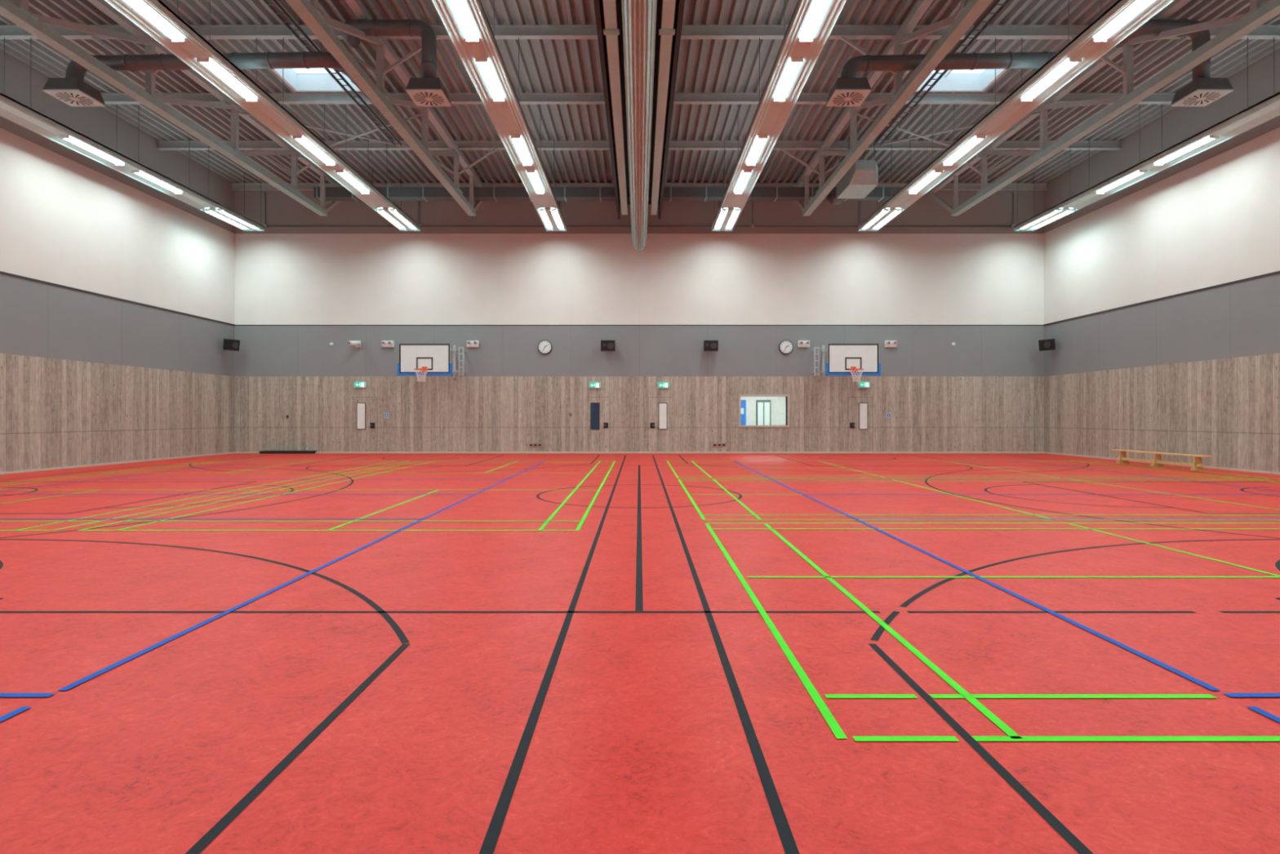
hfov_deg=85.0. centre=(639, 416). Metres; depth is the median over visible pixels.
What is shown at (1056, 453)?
baseboard
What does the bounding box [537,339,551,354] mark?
wall clock
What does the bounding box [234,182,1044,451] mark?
wall
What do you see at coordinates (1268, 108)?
ceiling light strip
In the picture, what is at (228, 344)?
loudspeaker
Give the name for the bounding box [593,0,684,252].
curtain
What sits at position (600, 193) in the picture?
beam
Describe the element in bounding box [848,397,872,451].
door
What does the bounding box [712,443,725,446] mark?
wall socket
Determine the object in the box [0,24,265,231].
ceiling light strip
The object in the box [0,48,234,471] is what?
wall
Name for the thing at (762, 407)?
double door
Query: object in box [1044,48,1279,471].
wall
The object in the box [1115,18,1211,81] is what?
ventilation duct
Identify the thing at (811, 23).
ceiling light strip
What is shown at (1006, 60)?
ventilation duct
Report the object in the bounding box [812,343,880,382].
basketball hoop
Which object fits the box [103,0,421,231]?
ceiling light strip
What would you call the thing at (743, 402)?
door
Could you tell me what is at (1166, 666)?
court
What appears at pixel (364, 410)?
door
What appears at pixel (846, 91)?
ceiling vent
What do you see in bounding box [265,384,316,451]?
door
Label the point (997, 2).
cable tray
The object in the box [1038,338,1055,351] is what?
loudspeaker
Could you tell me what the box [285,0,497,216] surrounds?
roof truss
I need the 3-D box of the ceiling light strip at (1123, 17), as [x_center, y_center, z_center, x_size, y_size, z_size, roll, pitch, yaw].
[8.350,-7.810,12.125,0.740,2.080,26.850,0,0,0]
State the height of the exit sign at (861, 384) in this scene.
0.220 m
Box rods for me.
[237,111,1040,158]
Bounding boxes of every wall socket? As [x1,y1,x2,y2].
[528,443,542,446]
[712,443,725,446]
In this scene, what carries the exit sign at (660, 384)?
attached to the wall at (984, 391)
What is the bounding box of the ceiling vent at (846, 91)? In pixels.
[826,77,871,106]
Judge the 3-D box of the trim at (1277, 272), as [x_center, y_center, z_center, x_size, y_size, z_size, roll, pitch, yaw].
[15.390,-3.470,12.500,0.020,0.050,28.200,0,0,0]
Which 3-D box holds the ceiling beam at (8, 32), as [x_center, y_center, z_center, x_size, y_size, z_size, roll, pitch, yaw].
[0.000,-8.680,15.800,30.800,0.240,0.160,0,0,0]
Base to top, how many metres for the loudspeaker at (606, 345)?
0.428 m
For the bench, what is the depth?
19.42 m
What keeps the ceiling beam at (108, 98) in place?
attached to the ceiling
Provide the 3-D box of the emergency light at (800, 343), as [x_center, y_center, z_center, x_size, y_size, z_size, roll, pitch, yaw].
[6.250,-2.756,26.489,0.440,0.251,0.219,0,0,0]
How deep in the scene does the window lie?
26.57 m
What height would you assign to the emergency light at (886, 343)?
0.251 m
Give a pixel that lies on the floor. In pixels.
(639, 744)
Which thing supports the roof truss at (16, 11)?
attached to the wall at (984, 391)
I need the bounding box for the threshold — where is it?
[259,450,315,453]
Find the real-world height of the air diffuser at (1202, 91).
0.310 m
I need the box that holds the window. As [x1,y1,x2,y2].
[738,394,789,426]
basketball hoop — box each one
[397,343,466,382]
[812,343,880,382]
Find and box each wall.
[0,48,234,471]
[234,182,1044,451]
[740,396,786,425]
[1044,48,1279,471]
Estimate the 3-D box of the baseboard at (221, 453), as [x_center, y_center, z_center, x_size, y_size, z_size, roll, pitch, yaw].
[-15.390,1.370,12.500,0.020,0.060,28.200,0,0,0]
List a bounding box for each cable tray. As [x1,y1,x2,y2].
[262,0,401,146]
[873,0,1010,146]
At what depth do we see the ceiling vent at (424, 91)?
14.55 m
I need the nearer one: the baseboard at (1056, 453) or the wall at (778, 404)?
the baseboard at (1056, 453)
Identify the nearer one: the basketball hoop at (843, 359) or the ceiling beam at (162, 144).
the ceiling beam at (162, 144)
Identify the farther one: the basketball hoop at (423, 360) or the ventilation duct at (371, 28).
the basketball hoop at (423, 360)
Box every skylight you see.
[271,68,361,92]
[915,69,1007,92]
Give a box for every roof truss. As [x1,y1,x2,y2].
[0,0,343,216]
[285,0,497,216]
[780,0,992,216]
[927,0,1279,216]
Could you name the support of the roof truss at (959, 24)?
attached to the wall at (984, 391)
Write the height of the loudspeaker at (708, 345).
0.428 m
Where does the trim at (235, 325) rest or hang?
attached to the wall at (984, 391)
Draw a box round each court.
[0,454,1279,853]
[0,460,1279,741]
[0,461,1279,722]
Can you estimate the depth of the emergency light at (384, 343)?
26.51 m
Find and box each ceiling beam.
[0,25,1279,39]
[100,93,1175,104]
[156,140,1121,150]
[231,182,1047,191]
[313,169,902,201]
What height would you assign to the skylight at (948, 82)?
0.470 m
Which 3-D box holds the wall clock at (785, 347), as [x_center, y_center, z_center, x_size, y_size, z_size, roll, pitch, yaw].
[5.580,-2.630,26.556,0.540,0.540,0.085,0,0,0]
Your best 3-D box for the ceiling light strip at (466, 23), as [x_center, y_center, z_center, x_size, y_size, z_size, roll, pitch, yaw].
[-3.020,-7.810,12.125,0.740,2.080,26.850,0,0,0]
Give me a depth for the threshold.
26.30 m
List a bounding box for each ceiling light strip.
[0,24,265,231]
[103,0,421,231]
[431,0,566,231]
[711,0,847,231]
[857,0,1174,231]
[1013,24,1279,231]
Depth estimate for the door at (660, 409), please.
26.59 m
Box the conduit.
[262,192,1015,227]
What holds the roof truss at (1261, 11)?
attached to the wall at (984, 391)
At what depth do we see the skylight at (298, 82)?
18.85 m
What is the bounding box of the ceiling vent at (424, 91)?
[405,77,451,106]
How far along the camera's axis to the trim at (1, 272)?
20.10 m
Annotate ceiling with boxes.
[0,0,1279,182]
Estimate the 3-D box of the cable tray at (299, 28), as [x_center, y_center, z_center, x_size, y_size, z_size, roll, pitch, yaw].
[-7.100,-8.260,9.650,0.200,0.620,21.900,0,0,0]
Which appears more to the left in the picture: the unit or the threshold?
the threshold
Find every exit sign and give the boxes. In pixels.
[354,382,366,387]
[589,382,600,388]
[657,382,669,388]
[858,382,870,387]
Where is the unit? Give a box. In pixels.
[826,137,878,205]
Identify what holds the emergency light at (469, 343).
attached to the wall at (984, 391)
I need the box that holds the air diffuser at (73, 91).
[42,77,105,106]
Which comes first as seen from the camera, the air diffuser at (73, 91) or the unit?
the air diffuser at (73, 91)
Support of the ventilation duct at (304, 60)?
hanging from the ceiling
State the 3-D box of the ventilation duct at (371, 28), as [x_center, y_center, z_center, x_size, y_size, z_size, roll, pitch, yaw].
[-5.345,-7.702,14.966,2.120,1.364,0.667,0,0,0]
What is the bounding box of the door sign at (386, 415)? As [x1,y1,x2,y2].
[384,413,389,417]
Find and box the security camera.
[348,340,361,346]
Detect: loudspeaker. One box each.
[222,338,239,351]
[600,340,615,351]
[703,340,718,351]
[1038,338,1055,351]
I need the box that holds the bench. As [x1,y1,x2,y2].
[1111,448,1212,470]
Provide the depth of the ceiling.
18.37 m
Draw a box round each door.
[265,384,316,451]
[351,397,377,451]
[586,397,609,451]
[648,397,672,451]
[740,400,746,425]
[755,400,770,425]
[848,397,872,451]
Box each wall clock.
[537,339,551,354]
[778,339,793,354]
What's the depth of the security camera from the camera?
26.30 m
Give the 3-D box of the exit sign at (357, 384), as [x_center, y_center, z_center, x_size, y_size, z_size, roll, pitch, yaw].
[-10.600,-1.200,26.558,0.420,0.220,0.082,0,0,0]
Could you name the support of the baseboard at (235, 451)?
attached to the wall at (984, 391)
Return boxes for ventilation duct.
[65,51,397,132]
[340,18,437,77]
[840,51,1057,77]
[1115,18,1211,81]
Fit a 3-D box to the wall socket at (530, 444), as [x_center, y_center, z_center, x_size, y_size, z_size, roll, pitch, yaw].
[-3.944,1.087,26.590,0.466,0.093,0.019,0,0,0]
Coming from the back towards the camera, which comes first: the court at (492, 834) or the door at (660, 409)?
the door at (660, 409)
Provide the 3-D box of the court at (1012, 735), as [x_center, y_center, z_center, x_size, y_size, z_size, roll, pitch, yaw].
[0.500,1.396,12.500,27.607,0.001,18.987,0,0,0]
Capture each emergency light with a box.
[381,340,394,346]
[466,340,479,346]
[797,340,809,346]
[884,340,897,346]
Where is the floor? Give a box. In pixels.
[0,453,1279,853]
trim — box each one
[0,271,235,325]
[235,324,1043,325]
[1043,271,1279,325]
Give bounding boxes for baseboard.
[0,451,235,474]
[235,451,1044,453]
[1044,451,1279,474]
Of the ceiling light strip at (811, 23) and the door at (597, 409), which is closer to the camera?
the ceiling light strip at (811, 23)
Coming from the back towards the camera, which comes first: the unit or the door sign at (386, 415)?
the door sign at (386, 415)
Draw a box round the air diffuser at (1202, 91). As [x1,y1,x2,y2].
[1170,77,1233,106]
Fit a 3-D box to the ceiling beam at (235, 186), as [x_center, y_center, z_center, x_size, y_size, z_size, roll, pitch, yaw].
[0.000,-8.680,26.450,30.800,0.240,0.160,0,0,0]

